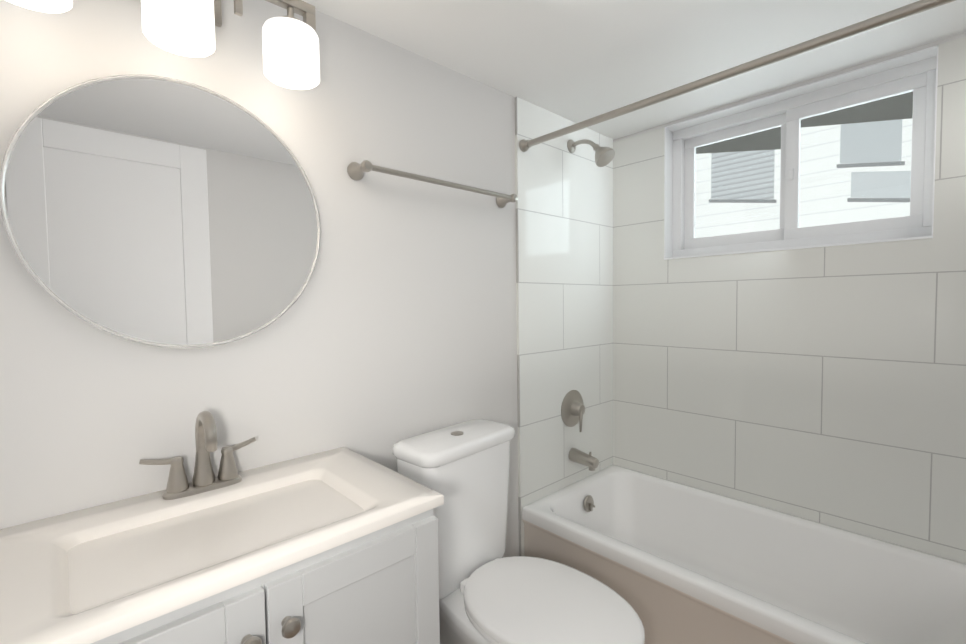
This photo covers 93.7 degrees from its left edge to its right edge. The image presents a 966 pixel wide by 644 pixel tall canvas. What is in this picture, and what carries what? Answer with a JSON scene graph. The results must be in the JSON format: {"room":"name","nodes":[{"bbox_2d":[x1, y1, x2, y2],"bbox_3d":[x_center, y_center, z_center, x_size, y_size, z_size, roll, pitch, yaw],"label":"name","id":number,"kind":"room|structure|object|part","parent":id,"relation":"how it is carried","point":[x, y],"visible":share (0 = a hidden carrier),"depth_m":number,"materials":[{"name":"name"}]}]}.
{"room":"bathroom","nodes":[
{"label":"bathroom","id":0,"kind":"room"},
{"bbox_2d":[0,0,518,557],"bbox_3d":[-0.202,0.166,1.644,2.542,2.130,0.120,-3,3,-43],"label":"wall","id":1,"kind":"structure","parent":0,"point":[386,330],"depth_m":1.30,"materials":[{"name":"white paint"}]},
{"bbox_2d":[0,74,319,347],"bbox_3d":[-0.693,-0.249,1.074,0.622,0.622,0.027,-3,3,-43],"label":"mirror","id":2,"kind":"object","parent":1,"relation":"attached to","point":[159,211],"visible":1,"depth_m":1.02,"materials":[{"name":"silver metal"}]},
{"bbox_2d":[6,0,319,89],"bbox_3d":[-0.662,-0.705,0.974,0.592,0.229,0.195,-3,3,-43],"label":"light","id":3,"kind":"object","parent":1,"relation":"attached to","point":[290,41],"visible":1,"depth_m":1.04,"materials":[{"name":"white glass"}]},
{"bbox_3d":[-0.808,-0.639,0.794,0.128,0.115,0.128,-3,3,-43],"label":"lamp shade","id":4,"kind":"part","parent":3,"relation":"part of","materials":[{"name":"white glass"}]},
{"bbox_3d":[-0.638,-0.647,0.952,0.128,0.115,0.128,-3,3,-43],"label":"lamp shade","id":5,"kind":"part","parent":3,"relation":"part of","materials":[{"name":"white glass"}]},
{"bbox_3d":[-0.638,-0.652,0.952,0.054,0.100,0.054,-3,3,-43],"label":"bulb","id":6,"kind":"part","parent":3,"relation":"part of","materials":[{"name":"white glass"}]},
{"bbox_3d":[-0.469,-0.656,1.110,0.128,0.115,0.128,-3,3,-43],"label":"lamp shade","id":7,"kind":"part","parent":3,"relation":"part of","materials":[{"name":"white glass"}]},
{"bbox_3d":[-0.469,-0.661,1.109,0.054,0.100,0.054,-3,3,-43],"label":"bulb","id":8,"kind":"part","parent":3,"relation":"part of","materials":[{"name":"white glass"}]},
{"bbox_2d":[347,160,517,207],"bbox_3d":[-0.131,-0.466,1.553,0.678,0.054,0.086,-3,3,-43],"label":"towel rail","id":9,"kind":"object","parent":1,"relation":"attached to","point":[355,170],"visible":1,"depth_m":1.44,"materials":[{"name":"silver metal"}]},
{"bbox_2d":[515,97,612,555],"bbox_3d":[0.411,0.140,2.124,0.726,2.128,0.012,-3,3,-43],"label":"wall tile","id":10,"kind":"structure","parent":1,"relation":"attached to","point":[564,252],"depth_m":2.05,"materials":[{"name":"white tile"}]},
{"bbox_2d":[561,390,584,431],"bbox_3d":[0.443,0.411,2.108,0.174,0.182,0.074,-3,3,-43],"label":"shower valve","id":11,"kind":"object","parent":10,"relation":"attached to","point":[572,409],"visible":1,"depth_m":2.09,"materials":[{"name":"silver metal"}]},
{"bbox_2d":[569,448,598,470],"bbox_3d":[0.466,0.633,2.095,0.062,0.080,0.139,-3,3,-43],"label":"tub spout","id":12,"kind":"object","parent":10,"relation":"attached to","point":[590,461],"visible":1,"depth_m":2.07,"materials":[{"name":"silver metal"}]},
{"bbox_2d":[567,139,614,166],"bbox_3d":[0.478,-0.757,2.006,0.092,0.157,0.221,-3,3,-43],"label":"shower","id":13,"kind":"object","parent":10,"relation":"attached to","point":[604,156],"visible":1,"depth_m":1.97,"materials":[{"name":"silver metal"}]},
{"bbox_2d":[519,0,955,151],"bbox_3d":[0.674,-0.706,1.313,0.048,0.048,1.500,-3,3,-43],"label":"rail","id":14,"kind":"object","parent":10,"relation":"attached to","point":[908,10],"visible":1,"depth_m":1.22,"materials":[{"name":"silver metal"}]},
{"bbox_2d":[302,0,965,139],"bbox_3d":[0.344,-0.929,0.998,2.542,0.100,1.760,-3,3,-43],"label":"ceiling","id":15,"kind":"structure","parent":0,"point":[576,61],"depth_m":1.46,"materials":[{"name":"white paint"}]},
{"bbox_2d":[613,32,965,141],"bbox_3d":[1.243,0.139,1.869,0.120,2.130,1.520,-3,3,-43],"label":"wall","id":16,"kind":"structure","parent":0,"point":[640,132],"depth_m":2.15,"materials":[{"name":"white paint"}]},
{"bbox_2d":[613,127,664,477],"bbox_3d":[0.773,0.137,2.277,0.012,2.112,0.283,-3,3,-43],"label":"wall tile","id":17,"kind":"structure","parent":16,"relation":"attached to","point":[638,269],"depth_m":2.25,"materials":[{"name":"white tile"}]},
{"bbox_2d":[924,37,965,563],"bbox_3d":[1.601,0.164,1.389,0.012,2.112,0.330,-3,3,-43],"label":"wall tile","id":18,"kind":"structure","parent":16,"relation":"attached to","point":[945,519],"depth_m":1.47,"materials":[{"name":"white tile"}]},
{"bbox_2d":[666,41,938,125],"bbox_3d":[1.214,-0.916,1.842,0.120,0.018,0.907,-3,3,-43],"label":"wall","id":19,"kind":"structure","parent":0,"point":[929,45],"depth_m":1.71,"materials":[{"name":"white paint"}]},
{"bbox_3d":[0.371,1.299,1.091,2.542,0.100,1.760,-3,3,-43],"label":"floor","id":20,"kind":"structure","parent":0,"visible":0},
{"bbox_2d":[0,411,443,643],"bbox_3d":[-0.531,0.736,0.927,0.792,1.061,0.500,-3,3,-43],"label":"bathroom vanity","id":21,"kind":"object","parent":20,"relation":"on","point":[337,546],"visible":1,"depth_m":0.87,"materials":[{"name":"white ceramic"}]},
{"bbox_3d":[-0.522,0.814,0.653,0.407,0.703,0.019,-3,3,-43],"label":"door","id":22,"kind":"part","parent":21,"relation":"part of","materials":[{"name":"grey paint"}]},
{"bbox_2d":[139,411,255,499],"bbox_3d":[-0.632,0.296,1.034,0.237,0.190,0.131,-3,3,-43],"label":"faucet","id":23,"kind":"object","parent":21,"relation":"on","point":[228,484],"depth_m":1.04,"materials":[{"name":"silver metal"}]},
{"bbox_3d":[-0.358,0.528,0.762,0.097,0.033,0.032,-3,3,-43],"label":"knob","id":24,"kind":"part","parent":21,"relation":"part of","materials":[{"name":"silver metal"}]},
{"bbox_3d":[-0.237,0.799,0.918,0.365,0.703,0.019,-3,3,-43],"label":"door","id":25,"kind":"part","parent":21,"relation":"part of","materials":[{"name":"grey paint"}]},
{"bbox_2d":[393,419,644,643],"bbox_3d":[0.095,0.805,1.337,0.436,0.872,0.734,-3,3,-43],"label":"toilet","id":26,"kind":"object","parent":20,"relation":"on","point":[489,593],"visible":0.96,"depth_m":1.36,"materials":[{"name":"white ceramic"}]},
{"bbox_3d":[-0.085,0.621,1.513,0.403,0.415,0.209,-3,3,-43],"label":"tank","id":27,"kind":"part","parent":26,"relation":"part of","materials":[{"name":"white ceramic"}]},
{"bbox_3d":[-0.085,0.392,1.501,0.428,0.043,0.230,-3,3,-43],"label":"tank lid","id":28,"kind":"part","parent":26,"relation":"part of","materials":[{"name":"white ceramic"}]},
{"bbox_3d":[-0.086,0.367,1.500,0.042,0.006,0.042,-3,3,-43],"label":"flush knob","id":29,"kind":"part","parent":26,"relation":"part of","materials":[{"name":"silver metal"}]},
{"bbox_3d":[0.181,0.810,1.281,0.386,0.048,0.535,-3,3,-43],"label":"seat","id":30,"kind":"part","parent":26,"relation":"part of","materials":[{"name":"white plastic"}]},
{"bbox_2d":[522,465,965,643],"bbox_3d":[0.937,1.000,1.609,0.719,0.440,1.492,-3,3,-43],"label":"bathtub","id":31,"kind":"object","parent":20,"relation":"on","point":[670,562],"visible":0.96,"depth_m":1.66,"materials":[{"name":"white ceramic"}]},
{"bbox_3d":[1.231,0.455,1.900,0.120,1.496,0.907,-3,3,-43],"label":"wall","id":32,"kind":"structure","parent":0,"visible":0},
{"bbox_2d":[663,238,932,551],"bbox_3d":[1.183,0.458,1.855,0.012,1.496,0.907,-3,3,-43],"label":"wall tile","id":33,"kind":"structure","parent":32,"relation":"attached to","point":[795,382],"depth_m":1.75,"materials":[{"name":"white tile"}]},
{"bbox_2d":[664,45,938,259],"bbox_3d":[1.193,-0.597,1.832,0.084,0.620,0.907,-3,3,-43],"label":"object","id":34,"kind":"structure","parent":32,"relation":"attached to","point":[916,56],"depth_m":1.81,"materials":[{"name":"white plastic"}]},
{"bbox_2d":[672,56,936,256],"bbox_3d":[1.248,-0.601,1.883,0.073,0.616,0.907,-3,3,-43],"label":"window","id":35,"kind":"structure","parent":34,"relation":"attached to","point":[918,79],"depth_m":1.81,"materials":[{"name":"white plastic"}]},
{"bbox_3d":[1.256,-0.601,1.872,0.031,0.437,0.754,-3,3,-43],"label":"glass","id":36,"kind":"part","parent":35,"relation":"part of","materials":[{"name":"clear glass"}]},
{"label":"outside","id":37,"kind":"structure","parent":0,"visible":0},
{"bbox_2d":[695,118,911,237],"bbox_3d":[2.842,-1.393,3.669,0.050,7.000,11.000,-3,3,-43],"label":"wall","id":38,"kind":"structure","parent":37,"point":[734,227],"depth_m":3.75,"materials":[{"name":"white"}]},
{"bbox_2d":[696,127,780,153],"bbox_3d":[2.294,-1.665,4.162,0.001,0.394,1.020,-3,3,-43],"label":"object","id":39,"kind":"object","parent":38,"relation":"attached to","point":[748,144],"depth_m":4.06,"materials":[{"name":"grey"}]},
{"bbox_2d":[709,199,775,202],"bbox_3d":[2.355,-1.104,4.135,0.001,0.129,0.562,-3,3,-43],"label":"window sill","id":40,"kind":"structure","parent":38,"relation":"attached to","point":[738,201],"depth_m":4.14,"materials":[{"name":"grey"}]},
{"bbox_2d":[711,150,774,199],"bbox_3d":[2.356,-1.336,4.128,0.001,0.534,0.522,-3,3,-43],"label":"window","id":41,"kind":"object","parent":38,"relation":"attached to","point":[736,164],"depth_m":4.12,"materials":[{"name":"grey glass"}]},
{"bbox_2d":[801,91,912,127],"bbox_3d":[2.993,-1.616,3.414,0.001,0.396,1.030,-3,3,-43],"label":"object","id":42,"kind":"object","parent":38,"relation":"attached to","point":[886,111],"depth_m":3.45,"materials":[{"name":"grey"}]},
{"bbox_2d":[837,161,904,167],"bbox_3d":[2.964,-1.207,3.475,0.001,0.099,0.402,-3,3,-43],"label":"window sill","id":43,"kind":"structure","parent":38,"relation":"attached to","point":[869,164],"depth_m":3.47,"materials":[{"name":"grey"}]},
{"bbox_2d":[840,119,901,163],"bbox_3d":[2.966,-1.377,3.471,0.001,0.379,0.362,-3,3,-43],"label":"window","id":44,"kind":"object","parent":38,"relation":"attached to","point":[866,140],"depth_m":3.46,"materials":[{"name":"grey glass"}]},
{"bbox_2d":[847,198,909,201],"bbox_3d":[3.092,-0.903,3.355,0.001,0.140,0.618,-3,3,-43],"label":"window sill","id":45,"kind":"structure","parent":38,"relation":"attached to","point":[875,199],"depth_m":3.45,"materials":[{"name":"grey"}]},
{"bbox_2d":[851,171,910,197],"bbox_3d":[3.094,-1.018,3.354,0.001,0.310,0.578,-3,3,-43],"label":"window","id":46,"kind":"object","parent":38,"relation":"attached to","point":[863,191],"depth_m":3.43,"materials":[{"name":"grey glass"}]}
]}

